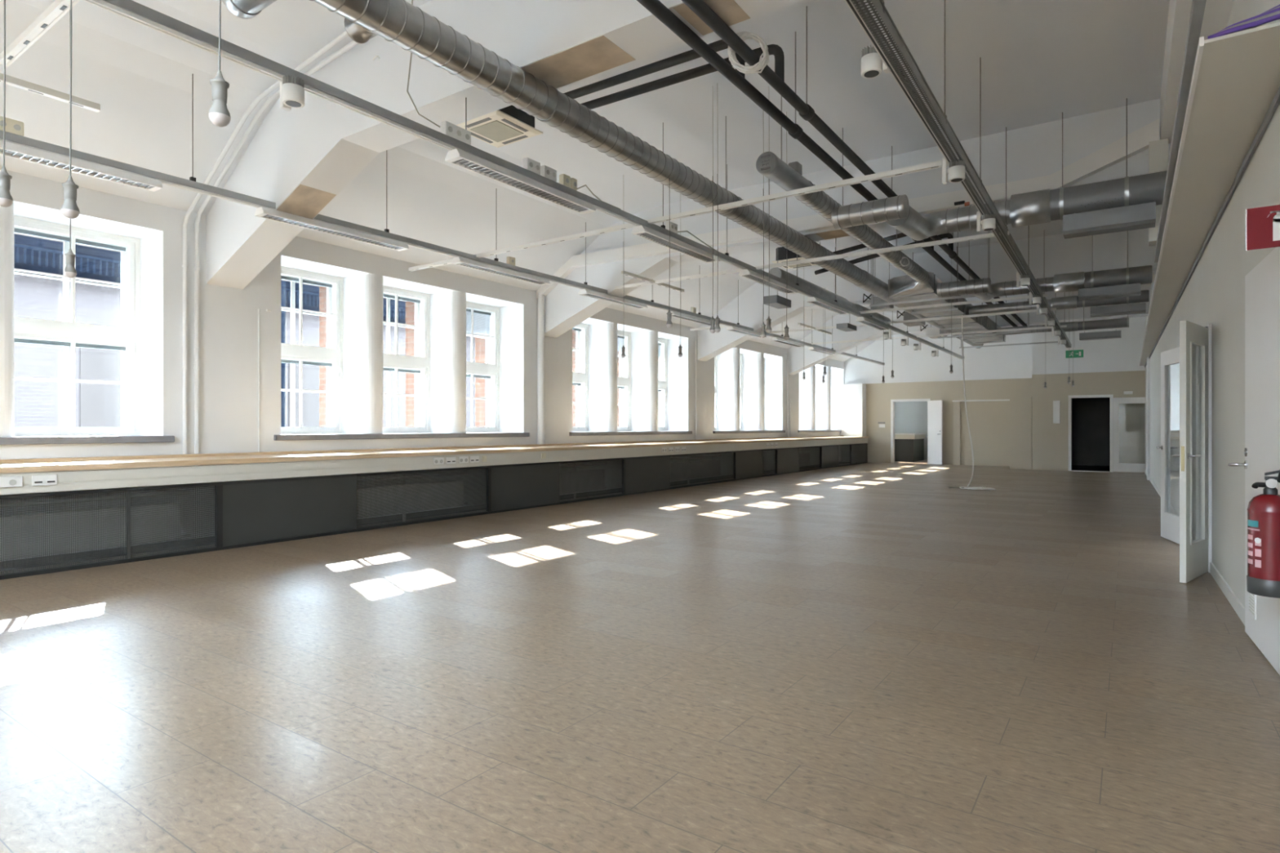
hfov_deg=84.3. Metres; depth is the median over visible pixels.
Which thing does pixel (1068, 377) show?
pendant bulb
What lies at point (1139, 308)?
shield
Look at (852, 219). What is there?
ventilation duct
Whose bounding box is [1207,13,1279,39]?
cable
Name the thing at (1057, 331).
track spotlight
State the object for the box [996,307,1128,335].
duct
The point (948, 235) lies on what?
insulated pipe
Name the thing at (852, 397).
column
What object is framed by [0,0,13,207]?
pendant bulb
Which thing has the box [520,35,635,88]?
ceiling panel
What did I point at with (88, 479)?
cable trunking
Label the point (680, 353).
pendant bulb
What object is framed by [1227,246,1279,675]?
door
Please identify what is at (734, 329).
light
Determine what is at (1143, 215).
shield
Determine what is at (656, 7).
insulated pipe
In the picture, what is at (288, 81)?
adapter
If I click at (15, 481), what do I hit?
power socket
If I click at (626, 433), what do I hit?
window sill
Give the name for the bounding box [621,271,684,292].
strip
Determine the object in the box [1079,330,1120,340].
shield
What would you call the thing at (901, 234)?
insulated pipe
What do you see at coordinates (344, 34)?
pipe
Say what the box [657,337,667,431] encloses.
window
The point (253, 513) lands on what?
radiator cover
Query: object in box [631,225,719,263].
light
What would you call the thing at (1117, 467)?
door leaf
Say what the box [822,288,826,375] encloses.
pendant bulb
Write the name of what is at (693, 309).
junction box
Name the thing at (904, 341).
track spotlight
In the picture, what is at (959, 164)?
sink
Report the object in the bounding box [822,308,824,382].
pendant bulb
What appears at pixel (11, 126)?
junction box
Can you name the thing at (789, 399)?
conduit
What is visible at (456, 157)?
light
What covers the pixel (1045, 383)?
pendant bulb
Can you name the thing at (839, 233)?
bare patch
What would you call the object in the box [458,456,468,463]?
power socket
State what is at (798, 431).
window sill
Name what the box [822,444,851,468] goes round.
radiator cover
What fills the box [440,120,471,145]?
junction box
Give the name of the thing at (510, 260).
junction box
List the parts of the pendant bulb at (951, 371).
cord, cord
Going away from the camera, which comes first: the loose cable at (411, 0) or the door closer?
the loose cable at (411, 0)
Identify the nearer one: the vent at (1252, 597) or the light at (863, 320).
the vent at (1252, 597)
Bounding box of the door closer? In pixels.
[1124,391,1132,394]
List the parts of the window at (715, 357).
sash, sash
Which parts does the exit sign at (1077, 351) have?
plate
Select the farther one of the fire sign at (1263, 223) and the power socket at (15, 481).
the power socket at (15, 481)
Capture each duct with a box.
[222,0,983,348]
[755,95,933,297]
[768,247,890,324]
[885,97,1167,240]
[888,246,1005,343]
[937,231,991,297]
[968,289,1149,315]
[972,231,1151,300]
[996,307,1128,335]
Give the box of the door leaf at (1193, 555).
[1172,320,1208,582]
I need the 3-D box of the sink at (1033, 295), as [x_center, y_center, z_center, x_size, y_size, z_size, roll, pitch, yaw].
[6.587,-2.180,11.737,0.120,0.056,0.119,0,0,35]
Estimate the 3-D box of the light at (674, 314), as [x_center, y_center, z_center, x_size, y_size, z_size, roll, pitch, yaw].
[1.048,-2.134,13.927,0.170,0.068,1.700,0,0,35]
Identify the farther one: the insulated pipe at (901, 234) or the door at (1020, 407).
the door at (1020, 407)
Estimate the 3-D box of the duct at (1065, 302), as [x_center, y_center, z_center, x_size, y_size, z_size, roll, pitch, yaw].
[8.078,-2.870,13.806,3.020,1.160,0.240,0,0,35]
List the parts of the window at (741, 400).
sash, sash, frame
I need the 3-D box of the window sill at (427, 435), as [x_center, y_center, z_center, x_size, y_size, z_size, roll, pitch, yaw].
[-3.402,0.125,10.499,0.660,0.070,4.380,0,0,35]
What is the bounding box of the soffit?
[1139,21,1279,365]
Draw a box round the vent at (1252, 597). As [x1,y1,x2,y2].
[1248,592,1256,619]
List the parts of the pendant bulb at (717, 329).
cord, cord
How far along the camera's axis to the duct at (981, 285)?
11.42 m
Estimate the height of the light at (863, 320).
0.068 m
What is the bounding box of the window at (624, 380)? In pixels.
[617,329,631,431]
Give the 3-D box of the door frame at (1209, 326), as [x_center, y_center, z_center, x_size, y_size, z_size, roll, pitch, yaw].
[5.346,0.180,6.625,0.191,2.140,1.420,0,0,35]
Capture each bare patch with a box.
[276,184,336,218]
[672,0,750,35]
[815,229,849,239]
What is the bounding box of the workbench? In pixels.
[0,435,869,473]
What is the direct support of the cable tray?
hanging from the ceiling
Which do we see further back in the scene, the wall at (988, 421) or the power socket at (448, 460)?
the wall at (988, 421)
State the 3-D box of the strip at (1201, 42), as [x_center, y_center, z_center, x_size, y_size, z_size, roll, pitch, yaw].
[8.039,-1.692,11.189,0.016,0.040,19.650,0,0,35]
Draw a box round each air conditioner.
[456,105,542,147]
[771,246,817,268]
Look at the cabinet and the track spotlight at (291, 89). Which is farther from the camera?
the cabinet
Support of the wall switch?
attached to the wall at (988, 421)
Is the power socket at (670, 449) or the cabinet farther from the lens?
the cabinet
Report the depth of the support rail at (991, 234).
9.34 m
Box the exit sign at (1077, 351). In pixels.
[1065,331,1083,358]
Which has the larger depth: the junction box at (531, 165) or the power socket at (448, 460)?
the power socket at (448, 460)
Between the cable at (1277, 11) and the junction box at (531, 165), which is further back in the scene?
the junction box at (531, 165)
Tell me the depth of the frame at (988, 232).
12.41 m
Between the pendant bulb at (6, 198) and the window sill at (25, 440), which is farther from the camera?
the window sill at (25, 440)
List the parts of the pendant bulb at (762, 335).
cord, cord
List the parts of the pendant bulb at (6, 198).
cord, cord, bulb globe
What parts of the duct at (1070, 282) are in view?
hanger rod, hanger rod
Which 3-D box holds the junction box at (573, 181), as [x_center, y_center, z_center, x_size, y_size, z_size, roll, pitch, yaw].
[-0.638,-2.305,6.721,0.065,0.110,0.070,0,0,35]
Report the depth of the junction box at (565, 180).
6.59 m
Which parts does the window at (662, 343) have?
sash, sash, sash, sash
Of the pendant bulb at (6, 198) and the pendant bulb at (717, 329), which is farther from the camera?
the pendant bulb at (717, 329)
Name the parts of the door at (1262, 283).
handle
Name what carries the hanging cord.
hanging from the support rail at (1051, 308)
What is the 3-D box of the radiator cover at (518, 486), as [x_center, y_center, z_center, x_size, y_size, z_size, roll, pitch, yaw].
[-1.240,0.905,11.612,0.050,0.690,3.330,0,0,35]
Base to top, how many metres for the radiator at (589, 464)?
0.620 m
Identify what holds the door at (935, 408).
in the wall at (988, 421)
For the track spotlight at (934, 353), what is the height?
0.210 m
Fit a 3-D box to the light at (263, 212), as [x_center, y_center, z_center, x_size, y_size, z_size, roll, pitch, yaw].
[-3.275,-2.134,7.676,0.170,0.068,1.700,0,0,35]
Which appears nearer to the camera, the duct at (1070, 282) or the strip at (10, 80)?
the strip at (10, 80)
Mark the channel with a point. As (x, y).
(1197, 8)
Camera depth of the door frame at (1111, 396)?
19.94 m
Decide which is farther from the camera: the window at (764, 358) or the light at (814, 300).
the window at (764, 358)
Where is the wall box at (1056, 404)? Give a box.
[1053,400,1060,423]
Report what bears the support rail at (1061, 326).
attached to the track at (133, 11)
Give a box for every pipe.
[182,30,348,453]
[194,40,358,453]
[537,292,544,444]
[564,39,744,98]
[581,44,784,109]
[636,0,1017,326]
[681,0,1026,326]
[814,232,953,274]
[833,232,933,254]
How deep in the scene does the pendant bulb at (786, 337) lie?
7.72 m
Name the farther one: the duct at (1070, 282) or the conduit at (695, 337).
the conduit at (695, 337)
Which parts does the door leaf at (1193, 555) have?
lock plate, door handle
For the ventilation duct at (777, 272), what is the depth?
12.71 m
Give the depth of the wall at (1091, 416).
23.12 m
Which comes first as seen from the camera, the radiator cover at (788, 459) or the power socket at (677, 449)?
the power socket at (677, 449)
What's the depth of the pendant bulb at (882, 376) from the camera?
15.17 m
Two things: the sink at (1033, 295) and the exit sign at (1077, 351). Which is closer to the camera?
the sink at (1033, 295)
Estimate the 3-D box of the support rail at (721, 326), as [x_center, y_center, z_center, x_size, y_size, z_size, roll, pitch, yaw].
[1.688,-2.248,15.916,1.270,0.043,0.050,0,0,35]
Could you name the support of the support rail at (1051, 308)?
attached to the track at (133, 11)
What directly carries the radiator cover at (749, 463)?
on the floor
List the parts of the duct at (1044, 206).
lever, damper handle, hanger rod, hanger rod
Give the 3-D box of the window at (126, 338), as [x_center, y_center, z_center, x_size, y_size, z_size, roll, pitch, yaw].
[-6.013,-1.005,7.466,0.315,2.190,1.200,0,0,35]
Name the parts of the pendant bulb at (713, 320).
cord, cord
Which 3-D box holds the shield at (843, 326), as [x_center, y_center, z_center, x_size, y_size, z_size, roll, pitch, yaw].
[4.404,-2.765,15.070,0.240,1.370,0.600,0,0,35]
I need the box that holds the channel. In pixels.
[1154,0,1206,262]
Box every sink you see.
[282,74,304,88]
[861,44,876,57]
[948,159,964,168]
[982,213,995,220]
[1032,293,1040,297]
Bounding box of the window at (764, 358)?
[764,358,764,430]
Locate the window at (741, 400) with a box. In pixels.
[740,353,742,430]
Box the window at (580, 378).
[572,323,588,431]
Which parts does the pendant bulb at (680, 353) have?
cord, cord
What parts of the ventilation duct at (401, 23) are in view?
hanger rod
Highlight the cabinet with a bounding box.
[894,433,925,462]
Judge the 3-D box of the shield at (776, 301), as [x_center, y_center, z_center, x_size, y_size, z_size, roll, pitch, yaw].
[2.357,-2.765,12.110,0.240,1.370,0.600,0,0,35]
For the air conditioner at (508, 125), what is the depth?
7.17 m
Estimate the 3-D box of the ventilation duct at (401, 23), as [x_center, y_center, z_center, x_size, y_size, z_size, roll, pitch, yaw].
[2.484,-2.899,10.441,0.735,1.112,26.001,0,0,35]
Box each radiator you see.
[0,491,191,559]
[356,472,466,521]
[560,462,604,499]
[671,455,715,484]
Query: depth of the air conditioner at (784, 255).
12.40 m
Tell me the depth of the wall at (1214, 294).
5.26 m
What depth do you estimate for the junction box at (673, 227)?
8.13 m
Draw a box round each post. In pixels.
[953,401,959,465]
[1146,356,1150,479]
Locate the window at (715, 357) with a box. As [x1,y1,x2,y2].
[714,355,716,431]
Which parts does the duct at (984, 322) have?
hanger rod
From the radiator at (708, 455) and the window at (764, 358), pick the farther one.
the window at (764, 358)
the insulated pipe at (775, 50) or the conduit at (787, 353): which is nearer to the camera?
the insulated pipe at (775, 50)
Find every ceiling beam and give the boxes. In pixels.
[206,0,801,288]
[544,98,1171,337]
[697,227,1157,361]
[788,283,1151,374]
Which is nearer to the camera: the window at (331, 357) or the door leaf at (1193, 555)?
the door leaf at (1193, 555)
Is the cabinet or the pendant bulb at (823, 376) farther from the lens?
the cabinet
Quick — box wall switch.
[878,422,884,427]
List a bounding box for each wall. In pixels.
[0,168,844,561]
[13,232,619,426]
[844,324,1031,466]
[894,401,927,459]
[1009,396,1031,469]
[1031,316,1145,473]
[1071,397,1110,466]
[1145,0,1279,607]
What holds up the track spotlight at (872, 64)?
attached to the cable tray
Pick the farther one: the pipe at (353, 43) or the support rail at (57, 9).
the pipe at (353, 43)
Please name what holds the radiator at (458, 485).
on the floor
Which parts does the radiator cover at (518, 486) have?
solid panel, panel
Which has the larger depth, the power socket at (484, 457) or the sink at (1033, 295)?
the sink at (1033, 295)
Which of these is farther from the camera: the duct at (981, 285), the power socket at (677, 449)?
the power socket at (677, 449)
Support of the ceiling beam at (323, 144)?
attached to the ceiling
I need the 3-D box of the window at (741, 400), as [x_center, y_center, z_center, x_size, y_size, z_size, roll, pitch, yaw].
[2.485,-1.005,19.753,0.315,2.190,1.200,0,0,35]
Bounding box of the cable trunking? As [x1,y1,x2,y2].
[0,438,867,495]
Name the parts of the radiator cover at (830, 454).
solid panel, panel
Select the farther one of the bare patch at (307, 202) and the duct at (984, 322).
the duct at (984, 322)
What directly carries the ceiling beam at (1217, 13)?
attached to the wall at (1214, 294)
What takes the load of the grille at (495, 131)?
attached to the air conditioner at (508, 125)
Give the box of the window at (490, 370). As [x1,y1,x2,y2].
[466,301,499,432]
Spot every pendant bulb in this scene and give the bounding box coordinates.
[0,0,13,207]
[60,0,79,218]
[63,9,76,278]
[208,0,231,127]
[621,174,625,357]
[666,208,672,327]
[678,192,682,356]
[709,122,715,333]
[714,162,720,332]
[760,175,766,337]
[765,85,771,333]
[783,111,789,340]
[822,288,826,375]
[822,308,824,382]
[881,340,884,382]
[890,306,893,377]
[949,232,953,373]
[1044,292,1046,388]
[1067,311,1071,383]
[1071,291,1074,386]
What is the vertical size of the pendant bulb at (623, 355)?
2.500 m
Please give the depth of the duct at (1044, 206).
7.68 m
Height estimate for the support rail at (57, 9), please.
0.043 m
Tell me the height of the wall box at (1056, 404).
0.660 m
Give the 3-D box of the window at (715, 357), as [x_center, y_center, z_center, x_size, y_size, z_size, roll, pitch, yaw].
[1.632,-1.005,18.520,0.315,2.190,1.200,0,0,35]
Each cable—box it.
[406,0,439,127]
[577,184,620,208]
[677,231,716,250]
[1206,10,1279,39]
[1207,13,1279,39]
[1218,7,1279,31]
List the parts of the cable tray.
hanger rod, hanger rod, hanger rod, hanger rod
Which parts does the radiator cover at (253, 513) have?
solid panel, panel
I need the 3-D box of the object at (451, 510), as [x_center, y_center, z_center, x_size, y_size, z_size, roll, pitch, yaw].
[-2.014,1.240,11.636,0.450,0.020,32.850,0,0,35]
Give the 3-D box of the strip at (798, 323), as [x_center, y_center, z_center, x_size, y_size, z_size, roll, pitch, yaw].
[4.021,-2.249,16.186,0.044,0.046,2.000,0,0,35]
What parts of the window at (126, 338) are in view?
sash, sash, sash, sash, handle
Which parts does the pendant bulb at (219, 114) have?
bulb globe, cord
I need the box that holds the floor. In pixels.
[0,458,1279,852]
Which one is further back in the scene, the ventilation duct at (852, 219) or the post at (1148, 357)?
the post at (1148, 357)
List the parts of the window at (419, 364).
sash, sash, sash, sash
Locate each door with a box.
[890,398,942,464]
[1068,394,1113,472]
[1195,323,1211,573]
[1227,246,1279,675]
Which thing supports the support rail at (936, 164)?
attached to the track at (133, 11)
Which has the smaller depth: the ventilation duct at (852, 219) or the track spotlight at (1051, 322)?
the ventilation duct at (852, 219)
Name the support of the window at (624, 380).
in the wall at (228, 316)
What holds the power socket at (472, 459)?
attached to the cable trunking
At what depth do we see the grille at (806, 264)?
12.66 m
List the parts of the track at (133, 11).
hanger rod, hanger rod, hanger rod, hanger rod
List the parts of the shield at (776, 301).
shield plate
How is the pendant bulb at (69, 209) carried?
hanging from the ceiling
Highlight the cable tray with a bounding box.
[844,0,1071,347]
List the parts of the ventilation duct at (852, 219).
hanger rod, hanger rod, cable coil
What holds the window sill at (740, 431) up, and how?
attached to the wall at (228, 316)
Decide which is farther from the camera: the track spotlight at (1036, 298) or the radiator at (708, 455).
the radiator at (708, 455)
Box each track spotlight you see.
[280,74,304,111]
[861,35,890,78]
[883,329,891,339]
[901,337,908,346]
[913,342,920,350]
[931,348,937,356]
[942,157,964,184]
[977,211,995,232]
[1016,271,1030,287]
[1029,292,1040,305]
[1036,303,1047,315]
[1044,315,1054,326]
[1051,326,1060,336]
[1057,336,1066,344]
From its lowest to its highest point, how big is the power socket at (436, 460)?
0.090 m
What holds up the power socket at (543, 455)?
attached to the cable trunking
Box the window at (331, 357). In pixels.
[280,266,343,434]
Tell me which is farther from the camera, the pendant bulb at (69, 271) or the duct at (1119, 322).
the duct at (1119, 322)
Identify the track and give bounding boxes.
[0,73,884,365]
[82,0,964,359]
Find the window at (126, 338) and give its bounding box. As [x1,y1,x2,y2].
[13,215,140,436]
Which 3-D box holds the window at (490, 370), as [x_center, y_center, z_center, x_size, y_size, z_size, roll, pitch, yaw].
[-2.896,-1.005,11.973,0.315,2.190,1.200,0,0,35]
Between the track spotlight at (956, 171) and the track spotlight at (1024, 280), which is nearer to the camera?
the track spotlight at (956, 171)
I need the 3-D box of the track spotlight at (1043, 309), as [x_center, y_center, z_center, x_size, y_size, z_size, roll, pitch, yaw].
[7.295,-2.150,12.828,0.173,0.210,0.126,0,0,35]
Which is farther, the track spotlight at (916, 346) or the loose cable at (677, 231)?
the track spotlight at (916, 346)
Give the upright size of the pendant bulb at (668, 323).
1.590 m
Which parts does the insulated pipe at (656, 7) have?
hanger rod, hanger rod, hanger rod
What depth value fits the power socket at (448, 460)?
9.61 m
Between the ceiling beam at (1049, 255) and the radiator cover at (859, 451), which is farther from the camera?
the radiator cover at (859, 451)
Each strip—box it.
[0,72,100,111]
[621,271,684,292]
[797,322,831,334]
[1138,35,1204,365]
[1144,85,1279,367]
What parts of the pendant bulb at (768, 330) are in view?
cord, cord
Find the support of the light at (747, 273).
attached to the track at (133, 11)
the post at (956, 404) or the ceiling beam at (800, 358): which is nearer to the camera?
the ceiling beam at (800, 358)
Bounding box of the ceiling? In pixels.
[0,0,1169,361]
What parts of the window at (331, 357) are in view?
sash, sash, sash, sash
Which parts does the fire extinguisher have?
valve handle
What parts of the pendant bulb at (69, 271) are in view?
bulb globe, cord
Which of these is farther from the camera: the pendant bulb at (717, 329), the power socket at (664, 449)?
the power socket at (664, 449)
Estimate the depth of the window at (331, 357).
9.71 m
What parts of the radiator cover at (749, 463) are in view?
solid panel, panel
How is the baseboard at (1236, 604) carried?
attached to the wall at (1214, 294)
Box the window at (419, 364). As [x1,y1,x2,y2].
[383,285,430,433]
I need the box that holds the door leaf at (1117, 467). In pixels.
[1113,396,1145,472]
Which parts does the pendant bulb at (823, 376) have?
cord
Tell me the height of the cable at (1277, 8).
0.093 m
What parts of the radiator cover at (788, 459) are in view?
solid panel, panel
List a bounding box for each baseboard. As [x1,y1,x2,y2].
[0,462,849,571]
[1144,470,1244,625]
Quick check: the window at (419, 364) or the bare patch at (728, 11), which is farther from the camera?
the window at (419, 364)
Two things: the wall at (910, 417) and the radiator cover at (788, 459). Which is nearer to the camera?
the radiator cover at (788, 459)
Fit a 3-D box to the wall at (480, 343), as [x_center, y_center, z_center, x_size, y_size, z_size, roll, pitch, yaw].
[-2.839,-1.250,12.693,0.410,5.400,33.650,0,0,35]
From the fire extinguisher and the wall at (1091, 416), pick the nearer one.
the fire extinguisher
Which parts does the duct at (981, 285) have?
hanger rod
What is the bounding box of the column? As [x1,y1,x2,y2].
[840,383,866,462]
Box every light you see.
[0,140,162,191]
[254,206,408,250]
[444,148,595,213]
[451,257,550,285]
[577,288,647,309]
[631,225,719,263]
[666,311,715,325]
[726,326,766,337]
[738,269,797,293]
[770,337,804,346]
[806,297,849,315]
[807,346,835,355]
[855,316,888,330]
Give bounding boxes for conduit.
[257,309,260,452]
[694,337,696,439]
[786,352,788,436]
[789,399,791,436]
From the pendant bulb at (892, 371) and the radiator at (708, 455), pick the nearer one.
the pendant bulb at (892, 371)
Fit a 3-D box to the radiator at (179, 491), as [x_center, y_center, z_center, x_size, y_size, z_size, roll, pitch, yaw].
[-5.585,0.940,5.893,0.130,0.620,3.340,0,0,35]
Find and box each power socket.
[0,475,22,488]
[31,474,57,486]
[433,457,444,464]
[445,457,456,463]
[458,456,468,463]
[469,455,479,462]
[482,455,486,462]
[541,453,546,458]
[662,447,666,452]
[668,447,673,452]
[675,447,679,451]
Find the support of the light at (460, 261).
attached to the track at (190, 184)
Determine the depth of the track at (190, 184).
7.44 m
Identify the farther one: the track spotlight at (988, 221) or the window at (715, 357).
the window at (715, 357)
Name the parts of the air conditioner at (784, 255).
cassette panel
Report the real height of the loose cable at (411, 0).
0.599 m
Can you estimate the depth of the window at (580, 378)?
14.41 m
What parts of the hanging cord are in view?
cord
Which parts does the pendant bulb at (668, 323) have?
cord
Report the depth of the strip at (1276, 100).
4.81 m
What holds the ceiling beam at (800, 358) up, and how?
attached to the ceiling
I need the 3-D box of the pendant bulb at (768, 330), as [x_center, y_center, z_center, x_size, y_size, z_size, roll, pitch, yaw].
[1.301,-2.200,7.145,0.061,2.500,0.061,0,0,35]
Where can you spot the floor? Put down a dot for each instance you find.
(865, 657)
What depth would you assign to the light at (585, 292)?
11.68 m
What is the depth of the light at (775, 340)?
17.67 m
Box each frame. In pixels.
[869,231,992,306]
[937,293,1031,338]
[959,340,1060,348]
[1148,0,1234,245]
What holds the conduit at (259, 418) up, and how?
attached to the wall at (228, 316)
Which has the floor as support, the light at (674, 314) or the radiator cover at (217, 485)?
the radiator cover at (217, 485)
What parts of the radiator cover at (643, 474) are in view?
solid panel, panel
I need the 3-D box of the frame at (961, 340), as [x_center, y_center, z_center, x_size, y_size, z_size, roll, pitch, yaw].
[10.107,-2.853,19.273,2.600,1.235,0.040,0,0,35]
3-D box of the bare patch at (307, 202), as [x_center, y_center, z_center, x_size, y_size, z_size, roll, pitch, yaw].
[-3.366,-2.265,7.131,0.450,0.178,0.380,0,0,35]
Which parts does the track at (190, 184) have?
hanger rod, hanger rod, hanger rod, hanger rod, hanger rod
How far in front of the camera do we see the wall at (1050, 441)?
20.07 m
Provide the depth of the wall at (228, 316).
9.68 m
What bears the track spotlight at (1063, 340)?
attached to the cable tray
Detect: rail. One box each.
[0,0,79,66]
[408,160,948,271]
[614,230,1009,288]
[689,324,741,330]
[768,307,1056,333]
[810,324,1066,344]
[858,293,1048,313]
[952,399,1009,401]
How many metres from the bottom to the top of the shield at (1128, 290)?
0.210 m
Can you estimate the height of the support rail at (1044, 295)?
0.043 m
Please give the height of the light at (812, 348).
0.068 m
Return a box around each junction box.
[0,115,23,136]
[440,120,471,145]
[506,256,515,265]
[523,157,540,174]
[540,164,556,182]
[559,173,570,187]
[570,177,577,191]
[666,221,677,233]
[690,306,696,313]
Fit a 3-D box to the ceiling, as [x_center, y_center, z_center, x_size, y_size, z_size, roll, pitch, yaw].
[1.918,-3.110,9.191,9.700,1.480,33.900,0,0,35]
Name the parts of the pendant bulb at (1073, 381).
cord, cord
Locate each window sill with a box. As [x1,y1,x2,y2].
[0,435,174,444]
[273,432,529,440]
[568,431,692,435]
[712,430,785,433]
[797,430,841,432]
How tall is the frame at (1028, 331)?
1.235 m
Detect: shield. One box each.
[764,247,791,308]
[836,323,857,331]
[1062,201,1155,239]
[1078,283,1140,301]
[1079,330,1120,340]
[1090,301,1146,317]
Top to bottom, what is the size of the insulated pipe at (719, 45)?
0.435 m
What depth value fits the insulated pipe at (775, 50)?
5.83 m
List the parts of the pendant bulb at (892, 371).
cord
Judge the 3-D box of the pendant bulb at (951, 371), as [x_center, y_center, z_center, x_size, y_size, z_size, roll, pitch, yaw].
[5.504,-2.200,12.504,0.061,2.500,0.061,0,0,35]
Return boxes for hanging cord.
[949,317,995,490]
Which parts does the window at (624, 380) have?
sash, sash, sash, sash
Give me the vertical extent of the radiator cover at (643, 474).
0.690 m
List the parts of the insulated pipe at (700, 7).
cable coil, hanger rod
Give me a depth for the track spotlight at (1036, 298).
11.71 m
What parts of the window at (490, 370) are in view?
sash, sash, sash, sash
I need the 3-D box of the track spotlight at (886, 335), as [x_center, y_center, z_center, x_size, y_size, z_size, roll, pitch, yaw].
[5.509,-2.065,15.765,0.173,0.210,0.126,0,0,35]
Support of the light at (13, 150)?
attached to the track at (190, 184)
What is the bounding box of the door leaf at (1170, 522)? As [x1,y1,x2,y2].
[1155,346,1179,544]
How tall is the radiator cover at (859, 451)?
0.690 m
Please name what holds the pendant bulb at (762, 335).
hanging from the ceiling
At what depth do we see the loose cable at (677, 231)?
8.60 m
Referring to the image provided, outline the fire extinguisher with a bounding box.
[1246,470,1279,598]
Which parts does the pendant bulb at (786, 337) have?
cord, cord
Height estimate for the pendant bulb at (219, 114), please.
1.590 m
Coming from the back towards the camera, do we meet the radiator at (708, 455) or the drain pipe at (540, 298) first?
the radiator at (708, 455)
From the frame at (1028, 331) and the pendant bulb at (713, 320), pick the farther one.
the frame at (1028, 331)
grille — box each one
[470,120,523,142]
[787,262,810,267]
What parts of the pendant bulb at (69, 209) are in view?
bulb globe, cord, cord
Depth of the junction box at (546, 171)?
6.40 m
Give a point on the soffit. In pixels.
(1238, 80)
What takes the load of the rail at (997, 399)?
attached to the post at (956, 404)
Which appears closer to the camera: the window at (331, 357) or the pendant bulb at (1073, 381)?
the window at (331, 357)
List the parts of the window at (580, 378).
sash, sash, sash, sash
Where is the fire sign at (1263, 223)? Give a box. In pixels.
[1245,204,1279,250]
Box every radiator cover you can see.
[0,482,220,580]
[220,466,490,550]
[490,457,625,513]
[625,451,736,495]
[735,448,777,479]
[776,445,822,475]
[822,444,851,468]
[851,443,867,464]
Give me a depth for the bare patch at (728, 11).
4.49 m
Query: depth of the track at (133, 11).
4.89 m
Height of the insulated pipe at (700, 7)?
1.045 m
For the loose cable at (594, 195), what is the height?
0.087 m
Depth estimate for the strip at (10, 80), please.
4.74 m
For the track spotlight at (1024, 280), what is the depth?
10.22 m
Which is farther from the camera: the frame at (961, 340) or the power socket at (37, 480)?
the frame at (961, 340)

